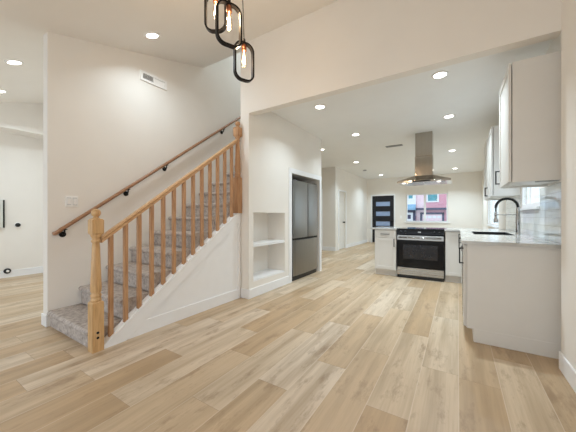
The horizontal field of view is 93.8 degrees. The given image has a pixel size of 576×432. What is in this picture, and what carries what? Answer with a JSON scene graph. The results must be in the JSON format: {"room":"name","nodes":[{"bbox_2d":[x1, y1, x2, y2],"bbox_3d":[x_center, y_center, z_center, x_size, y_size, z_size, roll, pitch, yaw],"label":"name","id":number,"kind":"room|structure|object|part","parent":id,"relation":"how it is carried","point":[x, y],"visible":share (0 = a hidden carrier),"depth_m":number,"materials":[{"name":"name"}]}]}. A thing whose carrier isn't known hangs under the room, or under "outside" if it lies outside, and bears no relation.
{"room":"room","nodes":[
{"label":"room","id":0,"kind":"room"},
{"bbox_2d":[0,132,42,270],"bbox_3d":[-6.344,-0.660,3.438,0.200,3.600,5.050,0,0,32],"label":"wall","id":1,"kind":"structure","parent":0,"point":[21,157],"depth_m":5.20,"materials":[{"name":"paint"}]},
{"bbox_2d":[0,200,4,227],"bbox_3d":[-5.325,-0.045,4.814,0.056,0.520,0.375,0,0,32],"label":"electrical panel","id":2,"kind":"object","parent":1,"relation":"attached to","point":[2,202],"visible":1,"depth_m":4.93,"materials":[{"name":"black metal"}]},
{"bbox_2d":[3,268,10,273],"bbox_3d":[-5.195,1.015,4.997,0.052,0.100,0.100,0,0,32],"label":"door stop","id":3,"kind":"object","parent":1,"relation":"attached to","point":[7,270],"visible":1,"depth_m":4.99,"materials":[{"name":"black plastic"}]},
{"bbox_2d":[14,222,20,227],"bbox_3d":[-5.138,0.165,5.130,0.036,0.100,0.100,0,0,32],"label":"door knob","id":4,"kind":"object","parent":1,"relation":"attached to","point":[17,224],"visible":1,"depth_m":5.12,"materials":[{"name":"black plastic"}]},
{"bbox_2d":[0,102,42,139],"bbox_3d":[-6.082,-2.005,3.272,0.420,0.910,5.050,0,0,32],"label":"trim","id":5,"kind":"structure","parent":1,"relation":"attached to","point":[23,119],"depth_m":4.91,"materials":[{"name":"paint"}]},
{"bbox_2d":[0,266,42,278],"bbox_3d":[-5.721,1.075,4.226,0.014,0.130,3.050,0,0,32],"label":"baseboard","id":6,"kind":"structure","parent":1,"relation":"attached to","point":[26,271],"depth_m":5.19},
{"bbox_2d":[43,32,240,326],"bbox_3d":[-1.421,-1.510,4.572,0.120,5.300,4.160,0,0,32],"label":"wall","id":7,"kind":"structure","parent":0,"point":[105,127],"depth_m":3.30,"materials":[{"name":"paint"}]},
{"bbox_2d":[41,313,46,326],"bbox_3d":[-2.538,1.080,2.809,0.138,0.120,0.014,0,0,32],"label":"baseboard","id":8,"kind":"structure","parent":7,"relation":"attached to","point":[43,316],"depth_m":2.80,"materials":[{"name":"white wood"}]},
{"bbox_2d":[65,196,77,206],"bbox_3d":[-2.363,-0.162,2.950,0.016,0.118,0.118,0,0,32],"label":"light switch","id":9,"kind":"object","parent":7,"relation":"attached to","point":[70,201],"visible":1,"depth_m":2.94,"materials":[{"name":"white plastic"}]},
{"bbox_2d":[52,116,240,236],"bbox_3d":[-1.535,-1.036,4.204,0.080,2.519,3.348,0,0,32],"label":"wall handrail","id":10,"kind":"object","parent":7,"relation":"attached to","point":[61,231],"visible":0.92,"depth_m":3.42,"materials":[{"name":"brown wood"}]},
{"bbox_2d":[140,69,166,90],"bbox_3d":[-1.861,-1.886,3.746,0.016,0.128,0.383,0,0,32],"label":"air vent","id":11,"kind":"object","parent":7,"relation":"in","point":[147,77],"visible":1,"depth_m":3.73,"materials":[{"name":"white plastic"}]},
{"bbox_2d":[0,0,337,103],"bbox_3d":[-2.481,-2.033,1.596,8.700,1.454,6.055,0,0,32],"label":"ceiling","id":12,"kind":"structure","parent":0,"point":[184,37],"depth_m":3.00,"materials":[{"name":"paint"}]},
{"bbox_2d":[4,59,23,64],"bbox_3d":[-3.370,-1.896,3.318,0.180,0.054,0.173,0,0,32],"label":"recessed light","id":13,"kind":"object","parent":12,"relation":"in","point":[8,61],"visible":1,"depth_m":3.30,"materials":[{"name":"white plastic"}]},
{"bbox_2d":[144,32,159,38],"bbox_3d":[-1.595,-2.126,3.169,0.180,0.054,0.173,0,0,32],"label":"recessed light","id":14,"kind":"object","parent":12,"relation":"in","point":[152,35],"visible":1,"depth_m":3.16,"materials":[{"name":"white plastic"}]},
{"bbox_2d":[241,111,320,289],"bbox_3d":[0.018,-0.240,4.745,0.150,2.760,2.333,0,0,32],"label":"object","id":15,"kind":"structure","parent":0,"point":[271,144],"depth_m":4.17,"materials":[{"name":"paint"}]},
{"bbox_2d":[241,288,248,298],"bbox_3d":[-0.595,1.075,3.744,0.148,0.130,0.014,0,0,32],"label":"baseboard","id":16,"kind":"structure","parent":15,"relation":"attached to","point":[244,292],"depth_m":3.73,"materials":[{"name":"white wood"}]},
{"bbox_2d":[253,212,284,281],"bbox_3d":[-0.428,0.434,4.245,0.368,1.022,0.855,0,0,32],"label":"shelving","id":17,"kind":"object","parent":15,"relation":"attached to","point":[265,241],"visible":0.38,"depth_m":4.53,"materials":[{"name":"paint"}]},
{"bbox_3d":[-0.576,0.434,4.338,0.020,1.022,0.855,0,0,32],"label":"panel","id":18,"kind":"part","parent":17,"relation":"part of","materials":[{"name":"paint"}]},
{"bbox_3d":[-0.420,0.416,4.239,0.348,0.037,0.813,0,0,32],"label":"shelf","id":19,"kind":"part","parent":17,"relation":"part of","materials":[{"name":"white wood"}]},
{"bbox_3d":[-0.421,0.915,4.240,0.346,0.020,0.813,0,0,32],"label":"shelf","id":20,"kind":"part","parent":17,"relation":"part of","materials":[{"name":"white wood"}]},
{"bbox_3d":[-0.260,0.434,4.633,0.199,1.022,0.020,0,0,32],"label":"panel","id":21,"kind":"part","parent":17,"relation":"part of","materials":[{"name":"paint"}]},
{"bbox_2d":[249,276,288,298],"bbox_3d":[-0.261,1.075,4.149,0.014,0.130,1.028,0,0,32],"label":"baseboard","id":22,"kind":"structure","parent":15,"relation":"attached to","point":[267,287],"depth_m":4.08,"materials":[{"name":"white wood"}]},
{"bbox_2d":[0,242,575,431],"bbox_3d":[-0.209,1.140,5.451,9.025,0.001,15.000,0,0,32],"label":"floor","id":23,"kind":"structure","parent":0,"point":[345,346],"depth_m":2.03,"materials":[{"name":"brown wood"}]},
{"bbox_2d":[47,165,240,348],"bbox_3d":[-1.094,-0.110,4.022,1.013,2.499,3.598,0,0,32],"label":"staircase","id":24,"kind":"structure","parent":23,"relation":"on","point":[209,278],"depth_m":3.10,"materials":[{"name":"white paint"}]},
{"bbox_2d":[88,121,241,353],"bbox_3d":[-1.168,-0.093,3.027,0.095,2.466,1.823,0,0,32],"label":"balustrade","id":25,"kind":"object","parent":24,"relation":"on","point":[95,225],"visible":1,"depth_m":2.71,"materials":[{"name":"brown wood"}]},
{"bbox_3d":[-1.634,0.573,2.295,0.087,1.134,0.087,0,0,32],"label":"newel post","id":26,"kind":"part","parent":25,"relation":"part of","materials":[{"name":"brown wood"}]},
{"bbox_3d":[-1.169,-0.423,3.039,0.066,1.302,1.685,0,0,32],"label":"handrail","id":27,"kind":"part","parent":25,"relation":"part of","materials":[{"name":"brown wood"}]},
{"bbox_3d":[-0.702,-0.650,3.759,0.087,1.212,0.087,0,0,32],"label":"newel post","id":28,"kind":"part","parent":25,"relation":"part of","materials":[{"name":"brown wood"}]},
{"bbox_3d":[-1.090,1.075,3.115,0.012,0.130,1.485,0,0,32],"label":"panel baseboard","id":29,"kind":"part","parent":24,"relation":"part of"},
{"bbox_3d":[-1.162,0.529,3.081,0.072,1.222,1.734,0,0,32],"label":"panel","id":30,"kind":"part","parent":24,"relation":"part of","materials":[{"name":"white paint"}]},
{"bbox_2d":[292,179,316,280],"bbox_3d":[0.031,0.241,5.314,0.785,1.797,0.965,0,0,32],"label":"refrigerator","id":31,"kind":"object","parent":23,"relation":"on","point":[304,195],"visible":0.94,"depth_m":5.02,"materials":[{"name":"grey metal"}]},
{"bbox_3d":[0.232,-0.123,4.935,0.040,1.023,0.538,0,0,32],"label":"french door","id":32,"kind":"part","parent":31,"relation":"part of","materials":[{"name":"silver metal"}]},
{"bbox_3d":[0.346,0.740,5.116,0.040,0.630,0.965,0,0,32],"label":"freezer drawer","id":33,"kind":"part","parent":31,"relation":"part of","materials":[{"name":"silver metal"}]},
{"bbox_3d":[0.492,-0.123,5.347,0.040,1.023,0.418,0,0,32],"label":"french door","id":34,"kind":"part","parent":31,"relation":"part of","materials":[{"name":"silver metal"}]},
{"bbox_2d":[375,229,396,275],"bbox_3d":[2.050,0.699,5.474,0.400,0.883,0.752,0,0,32],"label":"base cabinet","id":35,"kind":"object","parent":23,"relation":"on","point":[385,240],"visible":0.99,"depth_m":5.19,"materials":[{"name":"white wood"}]},
{"bbox_2d":[370,226,400,229],"bbox_3d":[2.034,0.240,5.521,0.503,0.030,0.790,0,0,32],"label":"countertop","id":36,"kind":"structure","parent":35,"relation":"on","point":[379,227],"depth_m":5.27,"materials":[{"name":"white stone"}]},
{"bbox_3d":[1.874,0.337,5.196,0.392,0.137,0.020,0,0,32],"label":"drawer","id":37,"kind":"part","parent":35,"relation":"part of","materials":[{"name":"white wood"}]},
{"bbox_3d":[1.874,0.716,5.196,0.392,0.605,0.020,0,0,32],"label":"door","id":38,"kind":"part","parent":35,"relation":"part of","materials":[{"name":"white wood"}]},
{"bbox_2d":[397,227,444,281],"bbox_3d":[2.526,0.682,5.106,0.773,0.916,0.728,0,0,32],"label":"range","id":39,"kind":"object","parent":23,"relation":"on","point":[420,250],"visible":0.98,"depth_m":4.84,"materials":[{"name":"black metal"}]},
{"bbox_3d":[2.346,0.388,4.821,0.685,0.026,0.054,0,0,32],"label":"handle","id":40,"kind":"part","parent":39,"relation":"part of","materials":[{"name":"silver metal"}]},
{"bbox_3d":[2.375,1.010,4.867,0.761,0.136,0.043,0,0,32],"label":"storage drawer","id":41,"kind":"part","parent":39,"relation":"part of","materials":[{"name":"silver metal"}]},
{"bbox_3d":[2.376,0.637,4.867,0.761,0.595,0.041,0,0,32],"label":"oven door","id":42,"kind":"part","parent":39,"relation":"part of","materials":[{"name":"black glass"}]},
{"bbox_3d":[2.363,0.393,4.846,0.757,0.085,0.007,0,0,32],"label":"door trim","id":43,"kind":"part","parent":39,"relation":"part of","materials":[{"name":"silver metal"}]},
{"bbox_3d":[2.387,1.107,4.885,0.757,0.057,0.030,0,0,32],"label":"kick plate","id":44,"kind":"part","parent":39,"relation":"part of","materials":[{"name":"black plastic"}]},
{"bbox_3d":[2.375,0.290,4.867,0.765,0.090,0.043,0,0,32],"label":"control panel","id":45,"kind":"part","parent":39,"relation":"part of","materials":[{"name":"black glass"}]},
{"bbox_2d":[397,227,444,229],"bbox_3d":[2.543,0.234,5.132,0.773,0.020,0.665,0,0,32],"label":"cooktop","id":46,"kind":"object","parent":39,"relation":"in","point":[402,228],"depth_m":4.95,"materials":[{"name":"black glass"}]},
{"bbox_2d":[445,231,460,282],"bbox_3d":[3.009,0.699,4.891,0.245,0.883,0.715,0,0,32],"label":"base cabinet","id":47,"kind":"object","parent":23,"relation":"on","point":[452,265],"visible":0.8,"depth_m":4.61,"materials":[{"name":"white wood"}]},
{"bbox_2d":[459,237,461,284],"bbox_3d":[2.658,0.698,3.536,0.713,0.884,1.013,0,0,32],"label":"base cabinet","id":48,"kind":"object","parent":23,"relation":"on","point":[459,237],"visible":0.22,"depth_m":4.08,"materials":[{"name":"white wood"}]},
{"bbox_3d":[2.531,0.642,3.915,0.020,0.752,0.500,0,0,32],"label":"door","id":49,"kind":"part","parent":48,"relation":"part of","materials":[{"name":"white wood"}]},
{"bbox_2d":[444,228,560,248],"bbox_3d":[2.650,0.240,3.705,0.928,0.030,3.205,0,0,32],"label":"countertop","id":50,"kind":"structure","parent":48,"relation":"on","point":[467,237],"depth_m":2.61,"materials":[{"name":"white stone"}]},
{"bbox_2d":[471,231,512,234],"bbox_3d":[2.702,0.333,3.593,0.409,0.214,0.759,0,0,32],"label":"sink","id":51,"kind":"object","parent":50,"relation":"in","point":[482,233],"visible":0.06,"depth_m":3.87,"materials":[{"name":"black metal"}]},
{"bbox_2d":[494,197,520,233],"bbox_3d":[2.816,-0.010,3.465,0.275,0.469,0.108,0,0,32],"label":"kitchen faucet","id":52,"kind":"object","parent":50,"relation":"on","point":[517,214],"visible":1,"depth_m":3.44,"materials":[{"name":"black metal"}]},
{"bbox_2d":[461,244,462,313],"bbox_3d":[2.235,0.700,2.847,0.694,0.880,0.594,0,0,32],"label":"dishwasher","id":53,"kind":"object","parent":23,"relation":"on","point":[462,244],"visible":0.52,"depth_m":2.83,"materials":[{"name":"metal"}]},
{"bbox_3d":[1.968,0.646,3.015,0.033,0.764,0.594,0,0,32],"label":"door","id":54,"kind":"part","parent":53,"relation":"part of","materials":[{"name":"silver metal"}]},
{"bbox_2d":[459,244,560,358],"bbox_3d":[1.981,0.698,2.454,0.721,0.884,0.333,0,0,32],"label":"base cabinet","id":55,"kind":"object","parent":23,"relation":"on","point":[464,247],"depth_m":2.29,"materials":[{"name":"white wood"}]},
{"bbox_3d":[1.723,0.642,2.632,0.020,0.752,0.301,0,0,32],"label":"door","id":56,"kind":"part","parent":55,"relation":"part of","materials":[{"name":"white wood"}]},
{"bbox_3d":[1.925,0.698,2.307,0.658,0.884,0.024,0,0,32],"label":"cabinet end panel","id":57,"kind":"part","parent":55,"relation":"part of","materials":[{"name":"white wood"}]},
{"bbox_3d":[1.941,1.079,2.297,0.592,0.122,0.024,0,0,32],"label":"trim","id":58,"kind":"part","parent":55,"relation":"part of","materials":[{"name":"white wood"}]},
{"bbox_2d":[292,176,311,181],"bbox_3d":[-0.146,0.187,5.479,0.910,1.906,1.265,0,0,32],"label":"wall","id":59,"kind":"structure","parent":0,"point":[293,177],"depth_m":5.49,"materials":[{"name":"paint"}]},
{"bbox_2d":[289,167,321,282],"bbox_3d":[0.358,0.153,5.129,0.016,1.973,1.280,0,0,32],"label":"trim","id":60,"kind":"structure","parent":59,"relation":"attached to","point":[291,170],"depth_m":4.85,"materials":[{"name":"white wood"}]},
{"bbox_2d":[321,167,331,246],"bbox_3d":[0.760,-0.240,9.368,1.695,2.760,0.100,0,0,32],"label":"wall","id":61,"kind":"structure","parent":0,"point":[326,173],"depth_m":8.96,"materials":[{"name":"paint"}]},
{"bbox_2d":[322,189,322,249],"bbox_3d":[0.815,0.117,9.263,0.820,2.045,0.018,0,0,32],"label":"trim","id":62,"kind":"structure","parent":61,"relation":"attached to","point":[322,189],"depth_m":9.04,"materials":[{"name":"white wood"}]},
{"bbox_2d":[323,246,334,250],"bbox_3d":[1.355,1.075,8.925,0.455,0.130,0.014,0,0,32],"label":"baseboard","id":63,"kind":"structure","parent":61,"relation":"attached to","point":[324,248],"depth_m":8.91,"materials":[{"name":"white wood"}]},
{"bbox_2d":[332,167,366,250],"bbox_3d":[2.466,-0.240,10.373,0.120,2.760,3.620,0,0,32],"label":"wall","id":64,"kind":"structure","parent":0,"point":[355,186],"depth_m":10.04,"materials":[{"name":"paint"}]},
{"bbox_2d":[339,192,344,248],"bbox_3d":[1.849,0.146,9.343,0.114,1.972,0.630,0,0,32],"label":"door","id":65,"kind":"structure","parent":64,"relation":"in","point":[341,194],"depth_m":9.43,"materials":[{"name":"white wood"}]},
{"bbox_2d":[338,189,346,249],"bbox_3d":[1.885,0.120,9.321,0.018,2.040,0.750,0,0,32],"label":"trim","id":66,"kind":"structure","parent":64,"relation":"attached to","point":[338,189],"depth_m":9.21,"materials":[{"name":"white wood"}]},
{"bbox_2d":[347,239,366,247],"bbox_3d":[2.785,1.075,10.753,0.014,0.130,2.634,0,0,32],"label":"baseboard","id":67,"kind":"structure","parent":64,"relation":"attached to","point":[362,241],"depth_m":10.59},
{"bbox_2d":[241,0,561,114],"bbox_3d":[0.740,-2.002,2.976,3.259,1.157,0.110,0,0,32],"label":"wall header","id":68,"kind":"structure","parent":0,"point":[341,46],"depth_m":2.80,"materials":[{"name":"paint"}]},
{"bbox_2d":[271,39,552,178],"bbox_3d":[2.156,-1.680,7.546,6.000,0.120,9.133,0,0,32],"label":"ceiling","id":69,"kind":"structure","parent":0,"point":[388,113],"depth_m":4.42,"materials":[{"name":"paint"}]},
{"bbox_2d":[314,104,325,108],"bbox_3d":[0.472,-1.614,3.979,0.180,0.012,0.180,0,0,32],"label":"recessed light","id":70,"kind":"object","parent":69,"relation":"in","point":[318,106],"visible":1,"depth_m":3.96,"materials":[{"name":"white plastic"}]},
{"bbox_2d":[385,144,402,147],"bbox_3d":[2.438,-1.615,6.194,0.360,0.010,0.130,0,0,32],"label":"ceiling vent","id":71,"kind":"object","parent":69,"relation":"in","point":[398,144],"visible":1,"depth_m":6.16,"materials":[{"name":"grey plastic"}]},
{"bbox_2d":[397,131,451,185],"bbox_3d":[2.681,-1.127,5.304,0.910,0.986,0.606,0,0,32],"label":"range hood","id":72,"kind":"object","parent":69,"relation":"hanging from","point":[424,159],"visible":1,"depth_m":5.18,"materials":[{"name":"silver metal"}]},
{"bbox_2d":[431,70,448,78],"bbox_3d":[1.737,-1.614,3.082,0.180,0.012,0.180,0,0,32],"label":"recessed light","id":73,"kind":"object","parent":69,"relation":"in","point":[440,74],"visible":1,"depth_m":3.07,"materials":[{"name":"white"}]},
{"bbox_2d":[443,114,454,117],"bbox_3d":[2.600,-1.614,4.356,0.180,0.012,0.180,0,0,32],"label":"recessed light","id":74,"kind":"object","parent":69,"relation":"in","point":[447,115],"visible":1,"depth_m":4.34,"materials":[{"name":"white"}]},
{"bbox_2d":[367,171,481,241],"bbox_3d":[5.244,-0.240,10.856,4.305,2.760,0.160,0,0,32],"label":"wall","id":75,"kind":"structure","parent":0,"point":[465,190],"depth_m":10.20,"materials":[{"name":"paint"}]},
{"bbox_2d":[372,195,393,241],"bbox_3d":[4.055,0.130,11.525,0.890,2.010,0.125,0,0,32],"label":"door","id":76,"kind":"structure","parent":75,"relation":"in","point":[382,206],"depth_m":11.55,"materials":[{"name":"black wood"}]},
{"bbox_2d":[371,194,394,241],"bbox_3d":[4.044,0.102,11.507,1.010,2.075,0.018,0,0,32],"label":"trim","id":77,"kind":"structure","parent":75,"relation":"attached to","point":[379,194],"depth_m":11.56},
{"bbox_2d":[404,193,449,224],"bbox_3d":[5.463,-0.292,10.659,1.595,1.215,0.160,0,0,32],"label":"window","id":78,"kind":"structure","parent":75,"relation":"in","point":[407,221],"depth_m":10.68,"materials":[{"name":"white plastic"}]},
{"bbox_3d":[5.447,0.240,10.634,1.595,0.030,0.100,0,0,32],"label":"sill","id":79,"kind":"part","parent":78,"relation":"part of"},
{"bbox_2d":[482,32,560,242],"bbox_3d":[4.583,-0.240,5.836,0.069,2.760,9.038,0,0,32],"label":"wall","id":80,"kind":"structure","parent":0,"point":[544,222],"depth_m":2.86,"materials":[{"name":"tile"}]},
{"bbox_2d":[486,200,498,228],"bbox_3d":[5.192,-0.347,6.864,0.055,1.225,2.510,0,0,32],"label":"window","id":81,"kind":"structure","parent":80,"relation":"in","point":[496,226],"depth_m":6.88,"materials":[{"name":"white plastic"}]},
{"bbox_2d":[484,125,519,199],"bbox_3d":[3.425,-0.803,4.390,0.363,1.023,1.240,0,0,32],"label":"upper cabinet","id":82,"kind":"object","parent":80,"relation":"attached to","point":[492,191],"visible":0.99,"depth_m":3.94,"materials":[{"name":"white wood"}]},
{"bbox_3d":[3.476,-0.803,4.724,0.020,1.019,0.616,0,0,32],"label":"door","id":83,"kind":"part","parent":82,"relation":"part of","materials":[{"name":"white wood"}]},
{"bbox_3d":[3.146,-0.803,4.199,0.020,1.019,0.616,0,0,32],"label":"door","id":84,"kind":"part","parent":82,"relation":"part of","materials":[{"name":"white wood"}]},
{"bbox_2d":[495,51,560,188],"bbox_3d":[2.203,-0.803,2.494,0.408,1.023,0.630,0,0,32],"label":"upper cabinet","id":85,"kind":"object","parent":80,"relation":"attached to","point":[530,90],"visible":0.98,"depth_m":2.24,"materials":[{"name":"white wood"}]},
{"bbox_3d":[2.189,-0.402,2.820,0.037,0.140,0.011,0,0,32],"label":"handle","id":86,"kind":"part","parent":85,"relation":"part of","materials":[{"name":"black metal"}]},
{"bbox_3d":[2.071,-0.803,2.578,0.020,1.019,0.626,0,0,32],"label":"door","id":87,"kind":"part","parent":85,"relation":"part of","materials":[{"name":"white wood"}]},
{"bbox_2d":[520,187,539,210],"bbox_3d":[2.945,-0.595,3.298,0.055,1.030,1.060,0,0,32],"label":"window","id":88,"kind":"structure","parent":80,"relation":"in","point":[531,205],"depth_m":3.26,"materials":[{"name":"white glass"}]},
{"bbox_3d":[2.938,-0.092,3.302,0.039,0.025,1.060,0,0,32],"label":"sill","id":89,"kind":"part","parent":88,"relation":"part of","materials":[{"name":"white wood"}]},
{"bbox_2d":[561,0,575,369],"bbox_3d":[1.472,-0.760,0.409,0.747,3.800,3.462,0,0,32],"label":"wall","id":90,"kind":"structure","parent":0,"point":[568,30],"depth_m":1.88,"materials":[{"name":"paint"}]},
{"bbox_2d":[559,351,575,392],"bbox_3d":[1.345,1.075,0.923,0.014,0.130,2.597,0,0,32],"label":"baseboard","id":91,"kind":"structure","parent":90,"relation":"attached to","point":[565,367],"depth_m":1.86,"materials":[{"name":"white wood"}]},
{"label":"outside","id":92,"kind":"structure","parent":0,"visible":0},
{"bbox_3d":[14.131,1.590,22.418,28.000,0.100,27.000,0,0,32],"label":"ground","id":93,"kind":"structure","parent":92,"visible":0},
{"bbox_2d":[408,194,446,220],"bbox_3d":[9.299,-1.160,22.066,10.200,5.400,4.750,0,0,32],"label":"neighbor house","id":94,"kind":"structure","parent":93,"relation":"on","point":[436,204],"depth_m":19.50,"materials":[{"name":"pink"}]},
{"bbox_3d":[8.941,0.630,19.997,0.600,1.820,0.029,0,0,32],"label":"house door","id":95,"kind":"part","parent":94,"relation":"part of","materials":[{"name":"white wood"}]},
{"bbox_3d":[8.948,0.540,19.981,0.930,2.000,0.049,0,0,32],"label":"porch frame","id":96,"kind":"part","parent":94,"relation":"part of","materials":[{"name":"stone"}]},
{"bbox_3d":[10.358,0.630,19.405,1.530,1.820,0.119,0,0,32],"label":"garage frame","id":97,"kind":"part","parent":94,"relation":"part of","materials":[{"name":"stone"}]},
{"bbox_3d":[10.364,0.700,19.396,1.250,1.680,0.029,0,0,32],"label":"garage door","id":98,"kind":"part","parent":94,"relation":"part of","materials":[{"name":"white"}]},
{"bbox_3d":[10.412,-1.410,19.425,0.600,0.600,0.030,0,0,32],"label":"pane","id":99,"kind":"part","parent":94,"relation":"part of","materials":[{"name":"teal glass"}]},
{"bbox_3d":[-0.402,-1.995,1.912,0.240,0.091,0.237,0,0,32],"label":"ceiling canopy","id":100,"kind":"object","parent":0,"visible":0},
{"bbox_2d":[204,0,226,33],"bbox_3d":[-0.510,-1.637,1.901,0.154,0.683,0.047,0,0,-4],"label":"pendant light","id":101,"kind":"object","parent":100,"relation":"hanging from","point":[221,30],"visible":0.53,"depth_m":1.89,"materials":[{"name":"black metal"}]},
{"bbox_2d":[215,0,241,49],"bbox_3d":[-0.398,-1.558,1.799,0.177,0.862,0.071,0,0,-34],"label":"pendant light","id":102,"kind":"object","parent":100,"relation":"hanging from","point":[229,5],"visible":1,"depth_m":1.78,"materials":[{"name":"black metal"}]},
{"bbox_2d":[226,4,231,13],"bbox_3d":[-0.391,-1.375,1.789,0.037,0.056,0.036,0,0,32],"label":"socket","id":103,"kind":"object","parent":102,"relation":"attached to","point":[228,6],"depth_m":1.78,"materials":[{"name":"orange metal"}]},
{"bbox_2d":[233,0,253,82],"bbox_3d":[-0.320,-1.499,1.990,0.157,0.995,0.071,0,0,-34],"label":"pendant light","id":104,"kind":"object","parent":100,"relation":"hanging from","point":[244,44],"visible":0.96,"depth_m":1.99,"materials":[{"name":"black metal"}]},
{"bbox_3d":[-0.332,-1.657,1.970,0.006,0.679,0.068,0,0,11],"label":"cord","id":105,"kind":"part","parent":104,"relation":"part of","materials":[{"name":"black metal"}]},
{"bbox_2d":[241,43,245,51],"bbox_3d":[-0.327,-1.250,2.000,0.037,0.056,0.036,0,0,32],"label":"socket","id":106,"kind":"object","parent":104,"relation":"attached to","point":[243,46],"depth_m":1.99,"materials":[{"name":"orange metal"}]},
{"bbox_3d":[-0.327,-1.145,2.000,0.157,0.287,0.031,0,0,-34],"label":"frame","id":107,"kind":"part","parent":104,"relation":"part of","materials":[{"name":"black metal"}]}
]}

